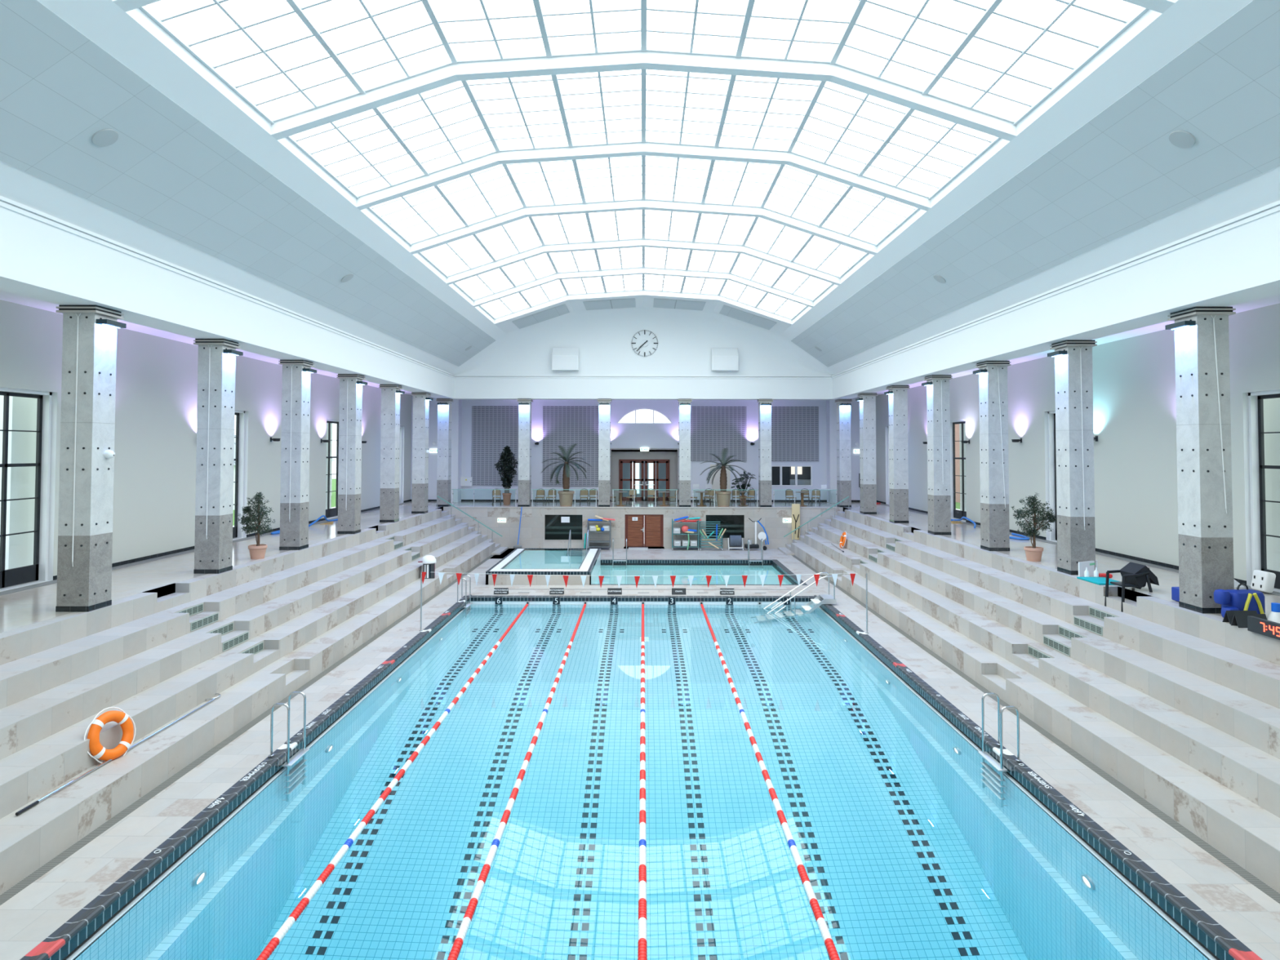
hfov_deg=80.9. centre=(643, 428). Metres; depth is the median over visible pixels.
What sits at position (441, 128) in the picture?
skylight
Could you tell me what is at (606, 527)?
crate
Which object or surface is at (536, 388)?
beam
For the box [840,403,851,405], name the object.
light
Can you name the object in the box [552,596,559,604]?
number plate
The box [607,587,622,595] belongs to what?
sign
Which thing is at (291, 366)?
hanging cord
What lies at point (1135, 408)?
wall
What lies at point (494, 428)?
panel
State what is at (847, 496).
stair handrail
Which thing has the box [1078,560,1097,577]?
notice board
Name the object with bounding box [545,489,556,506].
rattan chair
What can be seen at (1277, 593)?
trim
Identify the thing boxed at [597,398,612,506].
marble column
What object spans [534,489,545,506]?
rattan chair
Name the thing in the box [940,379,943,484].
hanging cord
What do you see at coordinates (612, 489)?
glass balustrade
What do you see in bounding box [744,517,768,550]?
trolley
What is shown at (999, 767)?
pool ladder
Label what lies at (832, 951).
lane rope
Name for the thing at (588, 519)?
kickboard
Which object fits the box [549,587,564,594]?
sign
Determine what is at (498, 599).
number plate
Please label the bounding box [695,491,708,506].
round table
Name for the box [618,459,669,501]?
door
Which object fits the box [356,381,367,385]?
light
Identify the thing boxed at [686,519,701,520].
kickboard
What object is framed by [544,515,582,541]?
window
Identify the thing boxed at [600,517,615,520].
kickboard
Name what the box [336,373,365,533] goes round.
marble column
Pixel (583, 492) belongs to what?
rattan chair
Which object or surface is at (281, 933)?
lane rope
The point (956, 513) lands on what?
window
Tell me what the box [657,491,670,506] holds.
round table
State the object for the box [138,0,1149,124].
skylight
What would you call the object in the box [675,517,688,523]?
kickboard
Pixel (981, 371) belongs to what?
light
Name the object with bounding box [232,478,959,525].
lawn
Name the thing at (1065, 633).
vent
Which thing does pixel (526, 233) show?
skylight
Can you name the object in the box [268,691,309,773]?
pool ladder
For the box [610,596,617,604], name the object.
number plate
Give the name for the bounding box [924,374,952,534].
marble column
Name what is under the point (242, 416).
window
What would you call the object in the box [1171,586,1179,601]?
case
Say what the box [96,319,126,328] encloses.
light
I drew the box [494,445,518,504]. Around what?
potted ficus
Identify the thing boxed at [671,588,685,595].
sign
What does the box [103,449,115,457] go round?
dome camera
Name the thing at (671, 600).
number plate
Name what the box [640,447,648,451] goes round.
exit sign
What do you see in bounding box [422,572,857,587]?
flag line
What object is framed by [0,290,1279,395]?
ceiling
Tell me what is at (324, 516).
garden hose
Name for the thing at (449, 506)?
trim
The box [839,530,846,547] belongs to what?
lifebuoy
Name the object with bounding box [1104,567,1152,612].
garden chair
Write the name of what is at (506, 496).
pot
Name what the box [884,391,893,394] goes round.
light
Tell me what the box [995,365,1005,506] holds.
hanging cord
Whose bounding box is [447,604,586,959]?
lane rope
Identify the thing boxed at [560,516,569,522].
sheets
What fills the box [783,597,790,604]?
number plate
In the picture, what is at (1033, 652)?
vent
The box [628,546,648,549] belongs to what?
step
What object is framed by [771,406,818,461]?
panel
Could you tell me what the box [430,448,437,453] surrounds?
exit sign
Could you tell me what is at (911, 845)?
pool water
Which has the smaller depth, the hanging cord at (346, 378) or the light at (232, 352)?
the light at (232, 352)
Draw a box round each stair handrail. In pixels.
[436,495,502,536]
[783,496,848,542]
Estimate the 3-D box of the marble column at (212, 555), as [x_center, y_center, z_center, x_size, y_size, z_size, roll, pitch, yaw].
[-10.403,0.656,18.246,0.735,5.612,0.735,0,-2,0]
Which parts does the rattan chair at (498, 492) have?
backrest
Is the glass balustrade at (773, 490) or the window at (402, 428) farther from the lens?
the window at (402, 428)
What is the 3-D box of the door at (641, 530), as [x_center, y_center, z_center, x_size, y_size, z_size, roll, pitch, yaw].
[0.047,5.272,38.870,1.990,1.660,0.137,0,-2,0]
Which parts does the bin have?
domed lid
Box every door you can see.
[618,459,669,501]
[624,514,663,546]
[710,464,730,502]
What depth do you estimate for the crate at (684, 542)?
38.21 m
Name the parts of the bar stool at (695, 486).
backrest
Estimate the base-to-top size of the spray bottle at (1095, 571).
0.250 m
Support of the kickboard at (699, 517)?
on the kickboard at (690, 519)
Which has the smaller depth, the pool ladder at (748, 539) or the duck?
the pool ladder at (748, 539)
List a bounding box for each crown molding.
[0,195,455,377]
[454,375,831,378]
[831,200,1279,378]
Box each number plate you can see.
[495,596,502,604]
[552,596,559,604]
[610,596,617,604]
[668,597,675,604]
[725,597,733,604]
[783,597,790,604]
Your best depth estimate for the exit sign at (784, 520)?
38.78 m
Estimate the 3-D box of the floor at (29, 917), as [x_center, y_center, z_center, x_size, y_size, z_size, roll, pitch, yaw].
[-0.009,5.757,18.347,14.400,0.250,41.000,0,-2,0]
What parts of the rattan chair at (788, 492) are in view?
backrest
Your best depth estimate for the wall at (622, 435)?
42.98 m
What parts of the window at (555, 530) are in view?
sill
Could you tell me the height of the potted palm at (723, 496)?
3.078 m
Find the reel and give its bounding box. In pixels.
[727,535,743,550]
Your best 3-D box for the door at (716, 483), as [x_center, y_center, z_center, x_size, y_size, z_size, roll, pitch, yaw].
[4.400,3.106,42.925,1.150,2.130,0.050,0,-2,0]
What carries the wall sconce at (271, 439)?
attached to the wall at (156, 397)
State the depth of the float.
38.23 m
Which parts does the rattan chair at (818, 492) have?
backrest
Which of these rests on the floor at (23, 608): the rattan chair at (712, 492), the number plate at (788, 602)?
the rattan chair at (712, 492)
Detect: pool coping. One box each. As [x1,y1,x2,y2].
[19,595,471,959]
[462,595,815,601]
[813,595,1262,959]
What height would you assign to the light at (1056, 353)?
0.091 m
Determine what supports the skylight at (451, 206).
attached to the ceiling at (685, 339)
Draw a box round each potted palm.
[541,443,591,506]
[699,448,747,506]
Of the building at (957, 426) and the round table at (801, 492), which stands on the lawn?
the building at (957, 426)
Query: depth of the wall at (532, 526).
38.83 m
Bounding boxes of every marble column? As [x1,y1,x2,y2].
[55,304,124,611]
[193,338,240,573]
[278,360,314,550]
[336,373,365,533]
[378,384,402,522]
[410,391,431,513]
[435,398,453,506]
[516,398,533,506]
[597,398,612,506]
[677,399,692,506]
[756,399,773,506]
[835,399,852,506]
[857,392,877,514]
[886,385,910,523]
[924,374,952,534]
[975,360,1011,551]
[1049,340,1097,574]
[1167,306,1235,613]
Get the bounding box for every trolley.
[586,520,610,550]
[671,518,698,550]
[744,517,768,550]
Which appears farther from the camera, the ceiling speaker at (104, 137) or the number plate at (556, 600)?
the number plate at (556, 600)
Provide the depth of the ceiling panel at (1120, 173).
13.61 m
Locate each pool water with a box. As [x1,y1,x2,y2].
[72,604,1209,959]
[502,548,588,568]
[593,564,792,584]
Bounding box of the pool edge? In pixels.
[62,600,1220,959]
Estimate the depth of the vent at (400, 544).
28.75 m
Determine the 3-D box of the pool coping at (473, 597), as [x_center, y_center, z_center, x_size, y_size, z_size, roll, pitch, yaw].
[-0.009,5.907,26.163,12.480,0.175,0.265,0,-2,0]
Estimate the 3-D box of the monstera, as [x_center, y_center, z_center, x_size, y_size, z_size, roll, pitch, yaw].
[5.449,3.208,40.830,1.391,1.813,0.893,0,-2,0]
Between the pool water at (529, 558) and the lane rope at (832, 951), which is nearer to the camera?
the lane rope at (832, 951)
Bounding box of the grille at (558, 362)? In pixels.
[552,355,577,368]
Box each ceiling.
[0,0,1279,377]
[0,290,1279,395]
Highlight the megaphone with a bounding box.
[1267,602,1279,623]
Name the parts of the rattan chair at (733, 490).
backrest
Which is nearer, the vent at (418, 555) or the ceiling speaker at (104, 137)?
the ceiling speaker at (104, 137)
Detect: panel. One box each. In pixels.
[0,0,1279,367]
[471,405,518,485]
[542,406,598,486]
[690,406,746,461]
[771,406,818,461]
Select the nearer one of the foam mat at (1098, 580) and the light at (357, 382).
the foam mat at (1098, 580)
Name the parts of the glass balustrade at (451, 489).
rail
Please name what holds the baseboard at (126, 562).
attached to the wall at (156, 397)
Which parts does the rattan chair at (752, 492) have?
backrest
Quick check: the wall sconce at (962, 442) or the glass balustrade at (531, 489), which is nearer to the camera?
the wall sconce at (962, 442)
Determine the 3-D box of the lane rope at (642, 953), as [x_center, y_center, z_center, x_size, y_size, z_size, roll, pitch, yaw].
[-0.009,5.741,13.446,0.100,0.098,25.201,0,-2,0]
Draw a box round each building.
[233,435,335,510]
[955,423,959,502]
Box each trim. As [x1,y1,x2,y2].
[0,501,411,595]
[448,506,837,508]
[508,588,791,590]
[880,502,1279,595]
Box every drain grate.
[0,555,493,905]
[791,555,1279,903]
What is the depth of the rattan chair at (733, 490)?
39.83 m
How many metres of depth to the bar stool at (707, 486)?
41.68 m
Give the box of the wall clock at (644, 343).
[631,329,657,356]
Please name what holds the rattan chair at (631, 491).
on the floor at (23, 608)
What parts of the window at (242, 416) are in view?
frame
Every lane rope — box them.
[256,603,528,959]
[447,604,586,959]
[637,603,647,959]
[700,604,839,959]
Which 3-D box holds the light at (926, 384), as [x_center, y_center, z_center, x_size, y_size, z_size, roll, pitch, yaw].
[10.127,-1.592,26.712,0.250,0.091,0.520,0,-2,0]
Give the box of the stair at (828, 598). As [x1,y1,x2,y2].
[763,572,835,613]
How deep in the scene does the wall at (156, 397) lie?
20.96 m
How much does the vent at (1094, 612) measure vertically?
0.170 m
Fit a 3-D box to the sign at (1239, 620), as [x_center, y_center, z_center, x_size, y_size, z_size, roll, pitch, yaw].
[10.235,3.231,12.655,0.520,0.215,0.180,0,-2,0]
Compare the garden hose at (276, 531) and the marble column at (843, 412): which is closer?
the garden hose at (276, 531)
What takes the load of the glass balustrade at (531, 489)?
on the floor at (23, 608)
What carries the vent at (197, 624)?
attached to the terrace at (310, 607)
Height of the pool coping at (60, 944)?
0.197 m
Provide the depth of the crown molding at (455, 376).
39.06 m
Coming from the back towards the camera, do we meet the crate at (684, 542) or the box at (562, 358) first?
the box at (562, 358)
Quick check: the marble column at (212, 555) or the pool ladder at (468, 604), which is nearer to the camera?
the marble column at (212, 555)
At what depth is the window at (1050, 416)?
24.77 m
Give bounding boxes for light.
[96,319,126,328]
[222,349,243,355]
[302,368,316,373]
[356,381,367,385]
[395,390,404,393]
[760,403,771,405]
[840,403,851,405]
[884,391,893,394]
[921,382,932,386]
[973,368,986,373]
[1047,351,1066,356]
[1164,320,1195,329]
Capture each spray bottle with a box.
[1084,567,1088,577]
[1093,567,1098,577]
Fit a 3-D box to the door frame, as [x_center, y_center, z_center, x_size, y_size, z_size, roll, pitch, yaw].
[0.061,2.656,43.542,4.010,3.050,1.201,0,-2,0]
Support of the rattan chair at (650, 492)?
on the floor at (23, 608)
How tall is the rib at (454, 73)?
1.885 m
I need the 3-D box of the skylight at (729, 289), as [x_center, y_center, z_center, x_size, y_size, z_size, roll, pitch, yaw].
[0.009,-5.916,33.222,14.120,1.465,4.150,0,-2,0]
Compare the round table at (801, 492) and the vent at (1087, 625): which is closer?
the vent at (1087, 625)
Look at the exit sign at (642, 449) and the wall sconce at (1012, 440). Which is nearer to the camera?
the wall sconce at (1012, 440)
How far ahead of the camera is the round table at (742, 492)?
39.88 m
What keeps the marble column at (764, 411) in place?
on the floor at (23, 608)
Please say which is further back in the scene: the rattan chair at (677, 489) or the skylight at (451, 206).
the rattan chair at (677, 489)
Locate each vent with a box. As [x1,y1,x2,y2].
[176,603,203,616]
[190,612,218,631]
[207,622,233,635]
[222,631,248,651]
[241,641,263,654]
[394,542,403,549]
[411,552,420,560]
[868,554,877,562]
[885,543,895,551]
[1027,645,1051,658]
[1043,635,1070,656]
[1058,626,1084,639]
[1073,616,1102,635]
[1088,607,1117,620]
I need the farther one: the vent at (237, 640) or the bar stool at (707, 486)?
the bar stool at (707, 486)
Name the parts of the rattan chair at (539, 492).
backrest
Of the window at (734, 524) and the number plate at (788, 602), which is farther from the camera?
the window at (734, 524)
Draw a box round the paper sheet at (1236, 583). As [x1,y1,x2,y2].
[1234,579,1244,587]
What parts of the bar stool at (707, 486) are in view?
backrest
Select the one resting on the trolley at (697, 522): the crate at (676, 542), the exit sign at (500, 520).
the crate at (676, 542)
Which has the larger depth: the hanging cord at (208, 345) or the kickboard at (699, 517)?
the kickboard at (699, 517)
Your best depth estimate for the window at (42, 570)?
16.85 m
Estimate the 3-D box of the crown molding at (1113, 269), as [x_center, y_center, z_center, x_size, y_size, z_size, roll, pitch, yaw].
[9.825,-3.247,18.598,0.060,0.135,41.000,0,-2,0]
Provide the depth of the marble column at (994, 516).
22.18 m
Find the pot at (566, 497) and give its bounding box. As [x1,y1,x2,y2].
[558,490,574,506]
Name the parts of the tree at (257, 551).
pot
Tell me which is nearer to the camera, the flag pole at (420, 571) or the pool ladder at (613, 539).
the flag pole at (420, 571)
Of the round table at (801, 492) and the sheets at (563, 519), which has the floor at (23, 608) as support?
the round table at (801, 492)
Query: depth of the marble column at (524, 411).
38.96 m
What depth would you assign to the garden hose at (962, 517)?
30.28 m
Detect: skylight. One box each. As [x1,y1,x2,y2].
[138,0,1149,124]
[286,69,1000,199]
[368,155,919,246]
[417,209,868,278]
[453,247,832,301]
[479,274,807,319]
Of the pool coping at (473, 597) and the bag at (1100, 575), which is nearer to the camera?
the bag at (1100, 575)
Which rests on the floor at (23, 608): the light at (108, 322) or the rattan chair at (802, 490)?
the rattan chair at (802, 490)
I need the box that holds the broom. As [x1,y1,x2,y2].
[513,506,522,548]
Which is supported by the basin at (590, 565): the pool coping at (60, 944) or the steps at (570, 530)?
the steps at (570, 530)
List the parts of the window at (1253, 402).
frame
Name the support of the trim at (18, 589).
attached to the wall at (156, 397)
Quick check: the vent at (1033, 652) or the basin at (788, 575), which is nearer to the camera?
the vent at (1033, 652)
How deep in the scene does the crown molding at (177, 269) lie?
15.52 m
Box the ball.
[681,524,688,533]
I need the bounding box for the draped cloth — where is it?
[1119,561,1159,589]
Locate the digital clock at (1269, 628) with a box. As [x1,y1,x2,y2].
[1247,615,1279,639]
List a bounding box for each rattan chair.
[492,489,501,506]
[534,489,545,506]
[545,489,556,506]
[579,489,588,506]
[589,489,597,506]
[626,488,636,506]
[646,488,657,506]
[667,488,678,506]
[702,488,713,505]
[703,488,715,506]
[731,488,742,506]
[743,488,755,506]
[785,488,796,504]
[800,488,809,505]
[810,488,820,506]
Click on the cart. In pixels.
(700, 538)
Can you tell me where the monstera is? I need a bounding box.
[730,471,755,504]
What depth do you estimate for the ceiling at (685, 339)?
16.67 m
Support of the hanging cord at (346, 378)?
hanging from the marble column at (348, 508)
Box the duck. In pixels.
[595,524,600,531]
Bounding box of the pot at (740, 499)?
[739,495,746,504]
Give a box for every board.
[791,503,799,539]
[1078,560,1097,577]
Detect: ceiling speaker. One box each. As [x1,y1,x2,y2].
[91,128,118,146]
[341,273,353,282]
[933,274,946,283]
[1168,130,1195,148]
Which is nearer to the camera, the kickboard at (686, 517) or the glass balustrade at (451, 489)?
the kickboard at (686, 517)
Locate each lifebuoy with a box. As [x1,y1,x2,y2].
[84,706,135,763]
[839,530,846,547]
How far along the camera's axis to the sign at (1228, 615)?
12.90 m
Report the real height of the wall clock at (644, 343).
1.400 m
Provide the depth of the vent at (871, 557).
28.34 m
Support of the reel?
on the floor at (29, 917)
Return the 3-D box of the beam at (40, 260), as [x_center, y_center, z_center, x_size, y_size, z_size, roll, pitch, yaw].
[-10.281,-2.900,18.938,0.870,1.540,41.700,0,-2,0]
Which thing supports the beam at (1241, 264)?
on the marble column at (1205, 528)
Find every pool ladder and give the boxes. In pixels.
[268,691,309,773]
[456,574,472,610]
[612,538,626,565]
[747,538,763,565]
[977,693,1022,777]
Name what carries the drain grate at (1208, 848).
in the floor at (29, 917)
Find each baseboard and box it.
[53,499,410,580]
[410,499,860,502]
[876,500,1246,584]
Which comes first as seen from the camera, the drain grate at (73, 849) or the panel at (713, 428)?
the drain grate at (73, 849)
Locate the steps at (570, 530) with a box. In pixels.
[567,529,588,552]
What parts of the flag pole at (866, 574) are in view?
post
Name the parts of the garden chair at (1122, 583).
leg, armrest, leg, seat, armrest, leg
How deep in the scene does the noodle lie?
38.25 m
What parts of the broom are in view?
handle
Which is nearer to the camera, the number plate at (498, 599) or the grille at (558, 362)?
the number plate at (498, 599)
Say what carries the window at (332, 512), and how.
in the wall at (156, 397)
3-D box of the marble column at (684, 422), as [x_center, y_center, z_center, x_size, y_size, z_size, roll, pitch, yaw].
[2.168,1.258,39.243,0.735,5.612,0.735,0,-2,0]
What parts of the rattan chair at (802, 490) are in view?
backrest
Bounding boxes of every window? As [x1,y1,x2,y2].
[0,386,57,591]
[0,395,37,569]
[232,409,248,540]
[325,418,338,519]
[399,426,404,503]
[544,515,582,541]
[616,408,672,423]
[635,462,639,493]
[648,462,653,489]
[706,515,744,538]
[771,465,812,486]
[885,426,889,504]
[950,418,966,521]
[1044,410,1057,542]
[1242,389,1279,592]
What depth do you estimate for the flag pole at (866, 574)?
20.96 m
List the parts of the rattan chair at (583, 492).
backrest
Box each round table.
[614,491,627,506]
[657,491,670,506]
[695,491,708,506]
[737,491,749,506]
[795,491,808,506]
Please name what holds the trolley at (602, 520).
on the floor at (29, 917)
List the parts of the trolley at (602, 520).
shelf, shelf, shelf, shelf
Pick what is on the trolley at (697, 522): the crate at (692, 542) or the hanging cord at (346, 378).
the crate at (692, 542)
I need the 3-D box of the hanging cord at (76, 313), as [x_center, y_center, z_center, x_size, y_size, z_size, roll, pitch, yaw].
[-10.403,0.195,13.745,0.097,4.643,0.019,0,-2,0]
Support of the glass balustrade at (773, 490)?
on the floor at (23, 608)
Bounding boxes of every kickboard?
[587,519,602,520]
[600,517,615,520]
[674,515,688,520]
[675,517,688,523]
[681,520,696,522]
[685,516,700,519]
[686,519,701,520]
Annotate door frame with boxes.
[610,448,679,501]
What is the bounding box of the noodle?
[715,524,717,540]
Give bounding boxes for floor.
[0,499,1279,633]
[0,548,1279,959]
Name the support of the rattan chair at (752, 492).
on the floor at (23, 608)
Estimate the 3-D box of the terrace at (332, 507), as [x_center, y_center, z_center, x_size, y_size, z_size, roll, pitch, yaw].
[-0.006,3.764,24.905,31.200,0.300,70.000,0,-2,0]
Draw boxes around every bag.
[1098,573,1112,577]
[1213,582,1265,617]
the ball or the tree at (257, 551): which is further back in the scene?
the ball
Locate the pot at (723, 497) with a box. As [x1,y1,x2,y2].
[715,490,731,506]
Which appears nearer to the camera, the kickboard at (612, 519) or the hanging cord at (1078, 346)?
the hanging cord at (1078, 346)
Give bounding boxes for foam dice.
[1250,569,1275,592]
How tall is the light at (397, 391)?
0.091 m
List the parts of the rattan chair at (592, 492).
backrest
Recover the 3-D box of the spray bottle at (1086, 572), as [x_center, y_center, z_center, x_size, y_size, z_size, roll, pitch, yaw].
[10.295,3.346,17.414,0.100,0.250,0.100,0,-2,0]
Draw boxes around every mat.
[583,533,586,548]
[1076,577,1117,585]
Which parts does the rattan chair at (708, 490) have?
backrest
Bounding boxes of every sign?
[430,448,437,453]
[493,587,508,594]
[497,518,506,522]
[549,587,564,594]
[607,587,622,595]
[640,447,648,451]
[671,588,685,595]
[720,588,734,595]
[782,518,791,522]
[1222,610,1257,624]
[1231,613,1267,627]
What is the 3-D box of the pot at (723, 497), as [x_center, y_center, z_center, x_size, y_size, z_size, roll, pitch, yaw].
[4.215,3.683,39.413,0.840,0.780,0.835,0,-2,0]
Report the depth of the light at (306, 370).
22.38 m
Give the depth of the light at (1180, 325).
14.03 m
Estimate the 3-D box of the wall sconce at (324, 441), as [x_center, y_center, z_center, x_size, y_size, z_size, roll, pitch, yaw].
[-13.138,0.502,30.997,0.335,0.160,0.260,0,-2,0]
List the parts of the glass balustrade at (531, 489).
rail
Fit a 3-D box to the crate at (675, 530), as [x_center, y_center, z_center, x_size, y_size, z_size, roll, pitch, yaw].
[1.712,5.212,38.417,0.360,0.280,0.405,0,-2,0]
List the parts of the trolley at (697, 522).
shelf, shelf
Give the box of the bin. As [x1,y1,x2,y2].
[417,555,436,578]
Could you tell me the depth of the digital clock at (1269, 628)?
12.05 m
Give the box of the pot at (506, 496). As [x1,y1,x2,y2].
[502,493,511,504]
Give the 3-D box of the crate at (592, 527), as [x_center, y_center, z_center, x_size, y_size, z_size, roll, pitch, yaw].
[-2.558,5.086,38.421,0.360,0.280,0.405,0,-2,0]
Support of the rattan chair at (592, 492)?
on the floor at (23, 608)
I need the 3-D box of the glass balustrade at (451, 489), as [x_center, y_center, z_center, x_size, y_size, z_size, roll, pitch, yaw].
[-8.260,3.593,39.010,3.390,0.900,0.070,0,-2,0]
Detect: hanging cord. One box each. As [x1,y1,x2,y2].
[71,313,80,566]
[206,345,211,539]
[288,365,293,519]
[346,377,349,498]
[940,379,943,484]
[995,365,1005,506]
[1078,346,1084,528]
[1210,315,1226,513]
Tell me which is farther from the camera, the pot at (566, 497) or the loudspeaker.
the pot at (566, 497)
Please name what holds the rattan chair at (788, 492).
on the floor at (23, 608)
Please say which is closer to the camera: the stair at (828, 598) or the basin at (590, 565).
the stair at (828, 598)
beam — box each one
[0,195,453,399]
[453,376,832,399]
[831,200,1279,399]
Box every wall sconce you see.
[270,437,280,441]
[320,439,329,442]
[960,440,969,444]
[1011,438,1022,442]
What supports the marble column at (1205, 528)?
on the floor at (23, 608)
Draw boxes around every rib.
[112,0,1174,13]
[271,51,1016,141]
[356,142,930,211]
[409,200,876,255]
[446,239,839,285]
[473,267,813,307]
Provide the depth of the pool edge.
11.29 m
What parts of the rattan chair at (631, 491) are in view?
backrest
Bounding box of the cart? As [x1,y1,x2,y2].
[699,521,723,551]
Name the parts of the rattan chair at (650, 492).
backrest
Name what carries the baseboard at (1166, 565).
attached to the wall at (1135, 408)
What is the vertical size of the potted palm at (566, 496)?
3.305 m
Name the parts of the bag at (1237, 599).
handle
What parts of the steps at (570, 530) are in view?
handrail, handrail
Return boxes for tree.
[235,492,275,559]
[1012,493,1057,561]
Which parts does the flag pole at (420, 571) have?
post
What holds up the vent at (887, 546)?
attached to the terrace at (1180, 706)
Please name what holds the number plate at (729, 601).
attached to the pool coping at (473, 597)
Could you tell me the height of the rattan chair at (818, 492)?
0.891 m
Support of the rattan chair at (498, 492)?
on the floor at (23, 608)
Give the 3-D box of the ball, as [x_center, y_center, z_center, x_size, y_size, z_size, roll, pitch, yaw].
[2.142,5.132,38.372,0.400,0.400,0.400,0,-2,0]
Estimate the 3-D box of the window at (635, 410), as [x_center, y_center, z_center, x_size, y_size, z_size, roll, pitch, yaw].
[0.081,-0.721,43.137,3.335,0.990,0.080,0,-2,0]
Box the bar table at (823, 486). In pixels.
[816,484,832,504]
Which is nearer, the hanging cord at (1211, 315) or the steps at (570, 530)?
the hanging cord at (1211, 315)
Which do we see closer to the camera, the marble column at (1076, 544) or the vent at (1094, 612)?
the vent at (1094, 612)
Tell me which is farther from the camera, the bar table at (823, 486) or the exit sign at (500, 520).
the bar table at (823, 486)
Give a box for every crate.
[589,524,596,531]
[602,524,609,531]
[672,527,679,533]
[673,539,680,546]
[681,539,688,546]
[689,539,697,546]
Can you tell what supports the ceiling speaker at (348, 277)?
attached to the ceiling panel at (1120, 173)
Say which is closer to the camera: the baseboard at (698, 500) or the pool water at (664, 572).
the pool water at (664, 572)
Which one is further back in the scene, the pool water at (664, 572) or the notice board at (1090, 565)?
the pool water at (664, 572)
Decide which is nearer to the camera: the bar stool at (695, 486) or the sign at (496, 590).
the sign at (496, 590)
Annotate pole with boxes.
[15,693,220,815]
[418,571,422,631]
[865,573,868,633]
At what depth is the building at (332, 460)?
53.27 m
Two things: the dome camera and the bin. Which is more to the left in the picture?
the dome camera
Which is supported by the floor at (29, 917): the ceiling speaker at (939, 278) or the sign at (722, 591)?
the sign at (722, 591)
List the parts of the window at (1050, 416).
frame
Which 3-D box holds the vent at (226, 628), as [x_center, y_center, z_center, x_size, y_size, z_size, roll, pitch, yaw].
[-9.040,4.339,16.035,0.016,0.170,1.000,0,-2,0]
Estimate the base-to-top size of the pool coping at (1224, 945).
0.197 m
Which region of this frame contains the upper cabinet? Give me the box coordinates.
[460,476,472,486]
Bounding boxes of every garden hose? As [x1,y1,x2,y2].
[271,529,279,534]
[308,515,337,526]
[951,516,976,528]
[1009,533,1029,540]
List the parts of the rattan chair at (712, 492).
backrest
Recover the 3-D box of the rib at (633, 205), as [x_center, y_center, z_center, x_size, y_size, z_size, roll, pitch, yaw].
[0.009,-6.211,22.631,14.000,1.885,0.240,0,-2,0]
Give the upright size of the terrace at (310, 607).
2.350 m
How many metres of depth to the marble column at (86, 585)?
13.79 m
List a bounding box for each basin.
[485,548,600,585]
[591,559,807,585]
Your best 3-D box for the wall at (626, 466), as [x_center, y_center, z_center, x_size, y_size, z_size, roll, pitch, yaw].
[0.046,2.812,45.539,5.300,3.250,4.000,0,-2,0]
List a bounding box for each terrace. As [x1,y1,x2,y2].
[0,506,508,895]
[1,506,1279,589]
[777,508,1279,893]
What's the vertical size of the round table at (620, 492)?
0.750 m
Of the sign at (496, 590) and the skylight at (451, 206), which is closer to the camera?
the skylight at (451, 206)
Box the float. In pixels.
[687,528,697,532]
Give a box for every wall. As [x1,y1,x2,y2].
[0,299,411,591]
[410,395,860,502]
[443,506,843,548]
[612,449,675,500]
[875,302,1279,592]
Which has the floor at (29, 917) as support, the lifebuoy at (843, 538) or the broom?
the broom
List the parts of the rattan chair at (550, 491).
backrest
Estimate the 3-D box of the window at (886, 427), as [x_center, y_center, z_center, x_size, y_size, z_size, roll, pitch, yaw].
[13.462,1.982,40.161,0.330,4.250,2.000,0,-2,0]
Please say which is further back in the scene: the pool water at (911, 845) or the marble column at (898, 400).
the marble column at (898, 400)
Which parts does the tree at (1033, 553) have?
pot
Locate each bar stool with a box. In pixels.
[692,484,700,502]
[705,484,713,503]
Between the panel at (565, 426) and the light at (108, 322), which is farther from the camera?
the panel at (565, 426)
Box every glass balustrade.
[451,488,516,506]
[531,488,597,506]
[612,488,676,506]
[692,489,757,506]
[773,489,837,506]
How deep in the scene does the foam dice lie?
15.55 m
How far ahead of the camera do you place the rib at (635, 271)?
30.92 m
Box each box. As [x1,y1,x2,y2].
[551,347,578,370]
[711,347,738,370]
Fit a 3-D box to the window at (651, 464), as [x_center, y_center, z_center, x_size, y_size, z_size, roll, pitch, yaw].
[0.545,3.115,47.407,0.400,1.950,0.030,0,-2,0]

